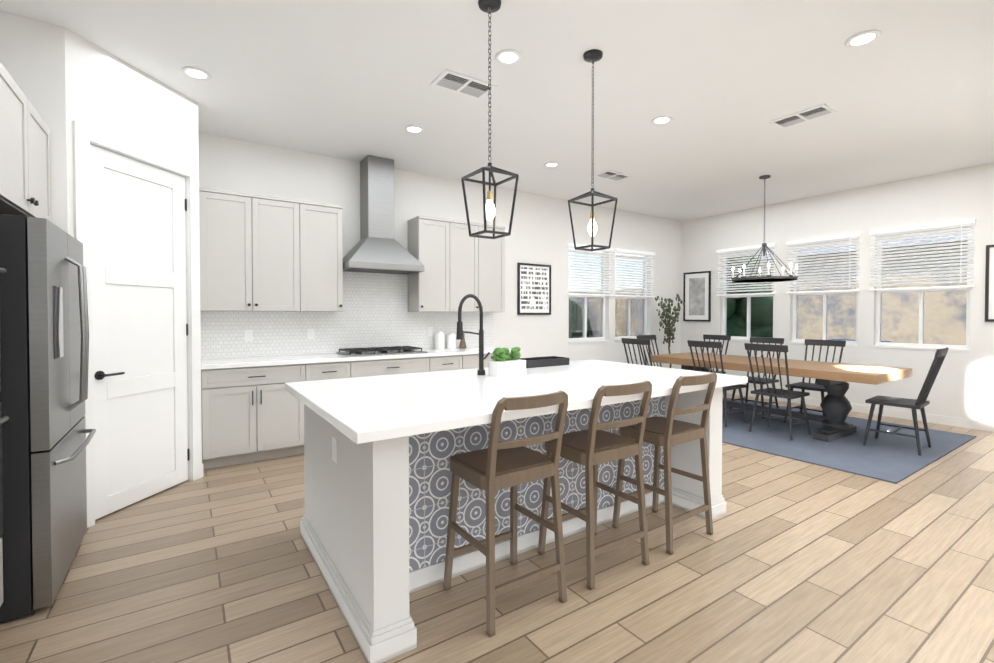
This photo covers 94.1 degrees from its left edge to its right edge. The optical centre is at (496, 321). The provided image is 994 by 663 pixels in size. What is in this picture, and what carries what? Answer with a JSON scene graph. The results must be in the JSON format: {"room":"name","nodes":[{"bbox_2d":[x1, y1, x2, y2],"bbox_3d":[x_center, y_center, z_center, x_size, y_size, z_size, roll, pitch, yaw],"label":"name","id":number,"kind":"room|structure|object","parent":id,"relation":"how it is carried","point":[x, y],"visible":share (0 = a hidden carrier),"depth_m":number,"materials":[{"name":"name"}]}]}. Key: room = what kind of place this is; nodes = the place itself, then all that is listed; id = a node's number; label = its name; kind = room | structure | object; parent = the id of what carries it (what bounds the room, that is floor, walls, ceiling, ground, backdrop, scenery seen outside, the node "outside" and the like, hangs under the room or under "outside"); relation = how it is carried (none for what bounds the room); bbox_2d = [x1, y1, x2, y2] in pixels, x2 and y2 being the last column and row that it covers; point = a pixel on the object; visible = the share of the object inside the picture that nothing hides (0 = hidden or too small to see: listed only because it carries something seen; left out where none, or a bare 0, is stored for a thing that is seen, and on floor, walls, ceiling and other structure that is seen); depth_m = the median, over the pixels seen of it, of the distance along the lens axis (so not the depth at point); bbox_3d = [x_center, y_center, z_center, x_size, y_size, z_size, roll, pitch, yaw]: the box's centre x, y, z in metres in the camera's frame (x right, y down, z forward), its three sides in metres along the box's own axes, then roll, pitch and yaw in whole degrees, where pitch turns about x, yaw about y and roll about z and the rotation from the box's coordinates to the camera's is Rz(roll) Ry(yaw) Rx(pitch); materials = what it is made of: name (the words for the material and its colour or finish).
{"room":"dining room","nodes":[
{"label":"dining room","id":0,"kind":"room"},
{"bbox_2d":[0,393,993,662],"bbox_3d":[1.963,1.347,2.900,9.410,0.060,8.390,-1,1,-34],"label":"floor","id":1,"kind":"structure","parent":0,"point":[792,561],"depth_m":2.33,"materials":[{"name":"brown wood"}]},
{"bbox_2d":[0,267,8,605],"bbox_3d":[-2.181,0.096,1.521,0.690,2.485,0.760,-1,1,-34],"label":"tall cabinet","id":2,"kind":"object","parent":1,"relation":"on","point":[3,419],"visible":1,"depth_m":1.98,"materials":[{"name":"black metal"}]},
{"bbox_2d":[0,214,95,622],"bbox_3d":[-2.574,0.426,2.290,0.836,1.800,0.905,-1,1,-34],"label":"refrigerator","id":3,"kind":"object","parent":1,"relation":"on","point":[44,333],"visible":1,"depth_m":2.09,"materials":[{"name":"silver metal"}]},
{"bbox_2d":[201,363,312,468],"bbox_3d":[-2.338,0.847,4.487,0.906,0.890,0.617,-1,1,-34],"label":"base cabinet","id":4,"kind":"object","parent":1,"relation":"on","point":[251,414],"depth_m":4.20,"materials":[{"name":"white wood"}]},
{"bbox_2d":[201,346,522,369],"bbox_3d":[-1.278,0.370,5.177,3.442,0.038,0.642,-1,1,-34],"label":"countertop","id":5,"kind":"structure","parent":4,"relation":"on","point":[220,363],"depth_m":4.66,"materials":[{"name":"white stone"}]},
{"bbox_2d":[336,346,427,356],"bbox_3d":[-1.291,0.324,5.197,0.880,0.052,0.500,-1,1,-34],"label":"cooktop","id":6,"kind":"object","parent":5,"relation":"in","point":[368,351],"visible":1,"depth_m":5.11,"materials":[{"name":"metal"}]},
{"bbox_2d":[435,331,444,348],"bbox_3d":[-0.712,0.227,5.777,0.120,0.227,0.120,-1,1,-34],"label":"canister","id":7,"kind":"object","parent":5,"relation":"on","point":[439,339],"visible":1,"depth_m":5.73,"materials":[{"name":"white ceramic"}]},
{"bbox_2d":[447,332,455,348],"bbox_3d":[-0.579,0.236,5.866,0.120,0.207,0.120,-1,1,-34],"label":"canister","id":8,"kind":"object","parent":5,"relation":"on","point":[451,340],"visible":1,"depth_m":5.82,"materials":[{"name":"white ceramic"}]},
{"bbox_2d":[459,333,466,348],"bbox_3d":[-0.438,0.241,5.925,0.100,0.195,0.100,-1,1,-34],"label":"pepper mill","id":9,"kind":"object","parent":5,"relation":"on","point":[462,345],"visible":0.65,"depth_m":5.90,"materials":[{"name":"brown wood"}]},
{"bbox_2d":[313,361,356,380],"bbox_3d":[-1.833,0.841,4.827,0.548,0.890,0.617,-1,1,-34],"label":"base cabinet","id":10,"kind":"object","parent":1,"relation":"on","point":[348,369],"depth_m":4.60,"materials":[{"name":"white wood"}]},
{"bbox_2d":[357,356,436,376],"bbox_3d":[-1.289,0.835,5.192,0.998,0.890,0.617,-1,1,-34],"label":"base cabinet","id":11,"kind":"object","parent":1,"relation":"on","point":[365,368],"depth_m":4.96,"materials":[{"name":"white wood"}]},
{"bbox_2d":[437,355,468,370],"bbox_3d":[-0.749,0.830,5.555,0.538,0.890,0.617,-1,1,-34],"label":"base cabinet","id":12,"kind":"object","parent":1,"relation":"on","point":[455,362],"depth_m":5.34,"materials":[{"name":"white wood"}]},
{"bbox_2d":[469,352,511,368],"bbox_3d":[-0.251,0.824,5.890,0.899,0.890,0.617,-1,1,-34],"label":"base cabinet","id":13,"kind":"object","parent":1,"relation":"on","point":[473,358],"depth_m":5.52,"materials":[{"name":"white wood"}]},
{"bbox_2d":[443,390,567,636],"bbox_3d":[0.051,0.821,2.214,0.440,1.015,0.496,-1,1,-34],"label":"bar stool","id":14,"kind":"object","parent":1,"relation":"on","point":[496,464],"visible":1,"depth_m":2.14,"materials":[{"name":"brown wood"}]},
{"bbox_2d":[300,386,726,662],"bbox_3d":[0.175,0.865,3.015,2.484,0.900,1.314,-1,1,-34],"label":"kitchen island","id":15,"kind":"object","parent":1,"relation":"on","point":[380,451],"depth_m":2.36,"materials":[{"name":"paint"}]},
{"bbox_2d":[285,359,747,445],"bbox_3d":[0.195,0.392,2.979,2.640,0.045,1.440,-1,1,-34],"label":"island countertop","id":16,"kind":"structure","parent":15,"relation":"on","point":[382,408],"depth_m":2.48,"materials":[{"name":"white stone"}]},
{"bbox_2d":[456,294,489,374],"bbox_3d":[-0.156,0.089,3.114,0.220,0.558,0.131,-1,1,-34],"label":"faucet","id":17,"kind":"object","parent":16,"relation":"on","point":[459,335],"depth_m":3.17,"materials":[{"name":"black metal"}]},
{"bbox_2d":[488,347,525,376],"bbox_3d":[0.073,0.268,3.204,0.252,0.196,0.141,-1,1,-34],"label":"planter","id":18,"kind":"object","parent":16,"relation":"on","point":[504,362],"visible":1,"depth_m":3.15,"materials":[{"name":"white ceramic"}]},
{"bbox_2d":[519,356,568,367],"bbox_3d":[0.363,0.328,3.802,0.440,0.058,0.200,-1,1,-34],"label":"tray","id":19,"kind":"object","parent":16,"relation":"on","point":[535,362],"visible":0.71,"depth_m":3.75,"materials":[{"name":"black metal"}]},
{"bbox_2d":[538,380,651,589],"bbox_3d":[0.550,0.816,2.546,0.440,1.015,0.496,-1,1,-33],"label":"bar stool","id":20,"kind":"object","parent":1,"relation":"on","point":[592,446],"visible":0.96,"depth_m":2.45,"materials":[{"name":"brown wood"}]},
{"bbox_2d":[612,372,716,554],"bbox_3d":[1.059,0.810,2.884,0.440,1.015,0.496,-1,1,-35],"label":"bar stool","id":21,"kind":"object","parent":1,"relation":"on","point":[667,432],"visible":0.9,"depth_m":2.81,"materials":[{"name":"brown wood"}]},
{"bbox_2d":[655,294,684,367],"bbox_3d":[2.980,0.367,7.959,0.785,1.737,0.392,-1,1,-34],"label":"potted plant","id":22,"kind":"object","parent":1,"relation":"on","point":[669,330],"visible":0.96,"depth_m":7.90,"materials":[{"name":"green plant"}]},
{"bbox_2d":[722,397,975,483],"bbox_3d":[3.313,1.264,5.855,2.550,0.011,3.430,-1,1,-34],"label":"rug","id":23,"kind":"object","parent":1,"relation":"on","point":[891,458],"visible":0.5,"depth_m":4.81,"materials":[{"name":"blue fabric"}]},
{"bbox_2d":[621,338,651,365],"bbox_3d":[2.076,0.735,6.392,0.590,1.025,0.465,-1,1,-36],"label":"dining chair","id":24,"kind":"object","parent":23,"relation":"on","point":[632,341],"visible":0.42,"depth_m":6.22,"materials":[{"name":"black paint"}]},
{"bbox_2d":[636,335,661,366],"bbox_3d":[2.493,0.724,7.058,0.465,1.025,0.590,-1,1,-34],"label":"dining chair","id":25,"kind":"object","parent":23,"relation":"on","point":[651,337],"visible":0.33,"depth_m":7.24,"materials":[{"name":"black paint"}]},
{"bbox_2d":[702,334,730,395],"bbox_3d":[3.266,0.722,7.194,0.590,1.025,0.465,-1,1,-34],"label":"dining chair","id":26,"kind":"object","parent":23,"relation":"on","point":[719,337],"visible":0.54,"depth_m":7.26,"materials":[{"name":"black paint"}]},
{"bbox_2d":[687,340,746,426],"bbox_3d":[2.747,0.745,5.788,0.590,1.025,0.465,-1,1,-32],"label":"dining chair","id":27,"kind":"object","parent":23,"relation":"on","point":[706,344],"visible":0.67,"depth_m":5.63,"materials":[{"name":"black paint"}]},
{"bbox_2d":[730,337,783,417],"bbox_3d":[3.558,0.736,6.331,0.590,1.025,0.465,-1,1,-35],"label":"dining chair","id":28,"kind":"object","parent":23,"relation":"on","point":[763,340],"visible":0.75,"depth_m":6.34,"materials":[{"name":"black paint"}]},
{"bbox_2d":[744,343,810,439],"bbox_3d":[3.155,0.754,5.216,0.590,1.025,0.465,-1,1,-34],"label":"dining chair","id":29,"kind":"object","parent":23,"relation":"on","point":[788,394],"visible":1,"depth_m":5.14,"materials":[{"name":"black paint"}]},
{"bbox_2d":[649,352,911,441],"bbox_3d":[3.334,0.873,5.809,1.040,0.764,2.620,-1,1,-34],"label":"dining table","id":30,"kind":"object","parent":23,"relation":"on","point":[832,378],"visible":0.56,"depth_m":5.11,"materials":[{"name":"brown wood"}]},
{"bbox_2d":[784,339,845,426],"bbox_3d":[3.957,0.745,5.755,0.590,1.025,0.465,-1,1,-34],"label":"dining chair","id":31,"kind":"object","parent":23,"relation":"on","point":[803,385],"visible":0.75,"depth_m":5.80,"materials":[{"name":"black paint"}]},
{"bbox_2d":[863,347,948,454],"bbox_3d":[4.129,0.762,4.668,0.465,1.025,0.590,-1,1,-38],"label":"dining chair","id":32,"kind":"object","parent":23,"relation":"on","point":[920,402],"visible":1,"depth_m":4.61,"materials":[{"name":"black paint"}]},
{"bbox_2d":[0,11,993,421],"bbox_3d":[2.496,-0.230,2.082,9.090,3.120,0.300,-1,1,-34],"label":"wall","id":33,"kind":"structure","parent":0,"point":[62,77],"depth_m":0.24,"materials":[{"name":"paint"}]},
{"bbox_2d":[0,62,51,221],"bbox_3d":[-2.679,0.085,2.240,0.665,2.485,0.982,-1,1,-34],"label":"upper cabinet","id":34,"kind":"object","parent":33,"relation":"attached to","point":[25,172],"visible":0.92,"depth_m":2.33,"materials":[{"name":"white wood"}]},
{"bbox_2d":[72,120,201,527],"bbox_3d":[-2.603,0.025,3.381,0.118,2.568,0.970,0,1,9],"label":"door frame","id":35,"kind":"structure","parent":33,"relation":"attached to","point":[85,136],"depth_m":3.39,"materials":[{"name":"white wood"}]},
{"bbox_2d":[90,144,188,519],"bbox_3d":[-2.599,0.068,3.384,0.566,2.458,0.594,-1,1,-34],"label":"pantry door","id":36,"kind":"structure","parent":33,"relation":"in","point":[139,302],"depth_m":3.34,"materials":[{"name":"white wood"}]},
{"bbox_2d":[199,187,306,310],"bbox_3d":[-2.414,-0.665,4.586,0.917,1.120,0.327,-1,1,-34],"label":"upper cabinet","id":37,"kind":"object","parent":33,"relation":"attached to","point":[263,253],"depth_m":4.43,"materials":[{"name":"white wood"}]},
{"bbox_2d":[307,201,342,310],"bbox_3d":[-1.928,-0.670,4.913,0.488,1.120,0.327,-1,1,-34],"label":"upper cabinet","id":38,"kind":"object","parent":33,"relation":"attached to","point":[324,221],"depth_m":4.81,"materials":[{"name":"white wood"}]},
{"bbox_2d":[200,271,493,358],"bbox_3d":[-1.464,-0.164,5.422,3.417,1.019,0.018,-1,1,-34],"label":"backsplash","id":39,"kind":"structure","parent":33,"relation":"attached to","point":[374,313],"depth_m":5.27,"materials":[{"name":"tile"}]},
{"bbox_2d":[343,155,424,274],"bbox_3d":[-1.312,-1.202,5.204,0.850,1.271,0.497,-1,1,-34],"label":"range hood","id":40,"kind":"object","parent":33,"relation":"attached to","point":[377,248],"visible":0.85,"depth_m":5.14,"materials":[{"name":"metal"}]},
{"bbox_2d":[408,216,505,311],"bbox_3d":[-0.486,-0.685,5.866,1.230,1.120,0.355,-1,1,-34],"label":"upper cabinet","id":41,"kind":"object","parent":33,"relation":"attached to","point":[456,260],"visible":0.9,"depth_m":5.66,"materials":[{"name":"white wood"}]},
{"bbox_2d":[517,263,550,314],"bbox_3d":[0.551,-0.475,6.763,0.610,0.740,0.026,-1,1,-34],"label":"picture frame","id":42,"kind":"object","parent":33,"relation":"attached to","point":[533,289],"visible":0.94,"depth_m":6.75,"materials":[{"name":"black metal"}]},
{"bbox_2d":[568,251,609,342],"bbox_3d":[1.450,-0.408,7.463,0.920,1.475,0.147,-1,1,-34],"label":"window","id":43,"kind":"structure","parent":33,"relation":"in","point":[589,317],"depth_m":7.55,"materials":[{"name":"plastic"}]},
{"bbox_2d":[567,243,613,295],"bbox_3d":[1.504,-0.820,7.375,0.980,0.790,0.065,-1,1,-34],"label":"window blind","id":44,"kind":"object","parent":43,"relation":"attached to","point":[570,245],"visible":1,"depth_m":7.36,"materials":[{"name":"white plastic"}]},
{"bbox_2d":[615,256,646,340],"bbox_3d":[2.329,-0.418,8.054,0.940,1.475,0.147,-1,1,-34],"label":"window","id":45,"kind":"structure","parent":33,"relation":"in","point":[630,317],"depth_m":8.12,"materials":[{"name":"plastic"}]},
{"bbox_2d":[614,248,654,296],"bbox_3d":[2.384,-0.829,7.966,1.000,0.790,0.065,-1,1,-34],"label":"window blind","id":46,"kind":"object","parent":45,"relation":"attached to","point":[650,255],"visible":1,"depth_m":7.95,"materials":[{"name":"white plastic"}]},
{"bbox_2d":[683,271,710,320],"bbox_3d":[3.657,-0.462,8.468,0.026,0.900,0.530,-1,1,-34],"label":"picture frame","id":47,"kind":"object","parent":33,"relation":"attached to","point":[697,295],"visible":0.92,"depth_m":8.46,"materials":[{"name":"black metal"}]},
{"bbox_2d":[722,250,773,340],"bbox_3d":[4.213,-0.428,7.782,0.147,1.505,0.910,-1,1,-34],"label":"window","id":48,"kind":"structure","parent":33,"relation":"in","point":[736,338],"depth_m":7.87,"materials":[{"name":"plastic"}]},
{"bbox_2d":[716,243,776,295],"bbox_3d":[4.131,-0.850,7.721,0.065,0.800,0.970,-1,1,-34],"label":"window blind","id":49,"kind":"object","parent":48,"relation":"attached to","point":[743,249],"visible":0.75,"depth_m":7.72,"materials":[{"name":"white plastic"}]},
{"bbox_2d":[789,239,857,346],"bbox_3d":[4.840,-0.414,6.849,0.147,1.505,0.880,-1,1,-34],"label":"window","id":50,"kind":"structure","parent":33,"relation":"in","point":[795,313],"depth_m":6.88,"materials":[{"name":"plastic"}]},
{"bbox_2d":[786,233,860,292],"bbox_3d":[4.759,-0.835,6.787,0.065,0.800,0.940,-1,1,-34],"label":"window blind","id":51,"kind":"object","parent":50,"relation":"attached to","point":[826,239],"visible":0.92,"depth_m":6.74,"materials":[{"name":"white plastic"}]},
{"bbox_2d":[722,389,993,431],"bbox_3d":[4.828,1.200,6.770,0.015,0.110,4.840,-1,1,-34],"label":"baseboard","id":52,"kind":"structure","parent":33,"relation":"attached to","point":[954,421],"depth_m":6.02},
{"bbox_2d":[872,227,970,351],"bbox_3d":[5.446,-0.399,5.949,0.147,1.505,0.950,-1,1,-34],"label":"window","id":53,"kind":"structure","parent":33,"relation":"in","point":[921,332],"depth_m":5.97,"materials":[{"name":"plastic"}]},
{"bbox_2d":[870,219,975,290],"bbox_3d":[5.364,-0.821,5.887,0.065,0.800,1.010,-1,1,-34],"label":"window blind","id":54,"kind":"object","parent":53,"relation":"attached to","point":[946,225],"visible":1,"depth_m":5.84,"materials":[{"name":"white plastic"}]},
{"bbox_2d":[985,245,993,321],"bbox_3d":[5.886,-0.444,5.153,0.026,0.890,0.620,-1,1,-34],"label":"picture frame","id":55,"kind":"object","parent":33,"relation":"attached to","point":[989,293],"visible":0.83,"depth_m":5.38,"materials":[{"name":"black metal"}]},
{"bbox_2d":[0,0,993,220],"bbox_3d":[1.963,-1.878,2.848,9.410,0.150,8.390,-1,1,-34],"label":"ceiling","id":56,"kind":"structure","parent":0,"point":[908,93],"depth_m":3.54,"materials":[{"name":"paint"}]},
{"bbox_2d":[181,67,210,80],"bbox_3d":[-2.187,-1.805,3.367,0.184,0.010,0.184,-1,1,-34],"label":"recessed light","id":57,"kind":"object","parent":56,"relation":"in","point":[196,73],"visible":1,"depth_m":3.36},
{"bbox_2d":[404,125,423,133],"bbox_3d":[-0.784,-1.821,4.382,0.184,0.010,0.184,-1,1,-34],"label":"recessed light","id":58,"kind":"object","parent":56,"relation":"in","point":[413,129],"visible":1,"depth_m":4.38,"materials":[{"name":"white plastic"}]},
{"bbox_2d":[430,69,496,99],"bbox_3d":[-0.251,-1.807,3.536,0.440,0.011,0.260,-1,1,-34],"label":"ceiling vent","id":59,"kind":"object","parent":56,"relation":"in","point":[459,83],"visible":1,"depth_m":3.52,"materials":[{"name":"metal"}]},
{"bbox_2d":[461,0,518,238],"bbox_3d":[-0.041,-1.143,2.615,0.244,1.310,0.244,-1,1,-34],"label":"pendant lantern","id":60,"kind":"object","parent":56,"relation":"hanging from","point":[489,7],"visible":1,"depth_m":2.60,"materials":[{"name":"black metal"}]},
{"bbox_2d":[495,50,521,64],"bbox_3d":[0.077,-1.801,3.154,0.184,0.010,0.184,-1,1,-34],"label":"recessed light","id":61,"kind":"object","parent":56,"relation":"in","point":[507,57],"visible":1,"depth_m":3.15,"materials":[{"name":"white plastic"}]},
{"bbox_2d":[544,162,559,167],"bbox_3d":[0.643,-1.837,5.414,0.184,0.010,0.184,-1,1,-34],"label":"recessed light","id":62,"kind":"object","parent":56,"relation":"in","point":[552,164],"visible":1,"depth_m":5.40,"materials":[{"name":"white plastic"}]},
{"bbox_2d":[568,49,617,250],"bbox_3d":[0.649,-1.151,3.139,0.244,1.310,0.244,-1,1,-34],"label":"pendant lantern","id":63,"kind":"object","parent":56,"relation":"hanging from","point":[592,56],"visible":1,"depth_m":3.13,"materials":[{"name":"black metal"}]},
{"bbox_2d":[594,170,632,181],"bbox_3d":[1.462,-1.844,5.844,0.440,0.011,0.260,-1,1,-34],"label":"ceiling vent","id":64,"kind":"object","parent":56,"relation":"in","point":[612,175],"visible":1,"depth_m":5.83,"materials":[{"name":"metal"}]},
{"bbox_2d":[651,116,672,124],"bbox_3d":[1.488,-1.818,4.175,0.184,0.010,0.184,-1,1,-34],"label":"recessed light","id":65,"kind":"object","parent":56,"relation":"in","point":[660,120],"visible":1,"depth_m":4.17,"materials":[{"name":"white plastic"}]},
{"bbox_2d":[731,175,798,282],"bbox_3d":[3.409,-1.188,5.898,0.739,1.324,0.741,-1,1,-34],"label":"chandelier","id":66,"kind":"object","parent":56,"relation":"hanging from","point":[760,278],"visible":1,"depth_m":5.86,"materials":[{"name":"metal"}]},
{"bbox_2d":[769,103,836,128],"bbox_3d":[2.706,-1.816,4.102,0.260,0.011,0.440,-1,1,-34],"label":"ceiling vent","id":67,"kind":"object","parent":56,"relation":"in","point":[808,114],"visible":0.98,"depth_m":4.08,"materials":[{"name":"metal"}]},
{"bbox_2d":[845,30,881,47],"bbox_3d":[2.328,-1.798,2.944,0.184,0.010,0.184,-1,1,-34],"label":"recessed light","id":68,"kind":"object","parent":56,"relation":"in","point":[864,38],"visible":1,"depth_m":2.94,"materials":[{"name":"white plastic"}]},
{"label":"outside","id":69,"kind":"structure","parent":0,"visible":0},
{"bbox_3d":[4.011,1.404,11.586,70.000,0.150,65.000,-1,1,-34],"label":"ground","id":70,"kind":"structure","parent":69,"visible":0},
{"bbox_2d":[569,298,890,341],"bbox_3d":[2.645,0.399,8.091,7.050,2.210,7.450,-1,1,-34],"label":"bushes","id":71,"kind":"object","parent":70,"relation":"on","point":[571,310],"depth_m":8.74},
{"bbox_2d":[726,255,772,337],"bbox_3d":[4.871,-0.686,9.810,2.202,4.082,2.030,-1,1,-34],"label":"tree","id":72,"kind":"object","parent":70,"relation":"on","point":[736,326],"depth_m":9.23,"materials":[{"name":"green plant"}]},
{"bbox_2d":[569,269,966,344],"bbox_3d":[-2.485,0.378,0.574,24.950,2.249,28.000,-1,1,-34],"label":"fence","id":73,"kind":"object","parent":70,"relation":"on","point":[931,309],"depth_m":8.19,"materials":[{"name":"beige"}]},
{"bbox_2d":[758,233,967,278],"bbox_3d":[3.031,-1.384,13.896,34.200,5.349,29.200,-1,1,-34],"label":"house","id":74,"kind":"structure","parent":70,"relation":"on","point":[882,258],"depth_m":11.51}
]}

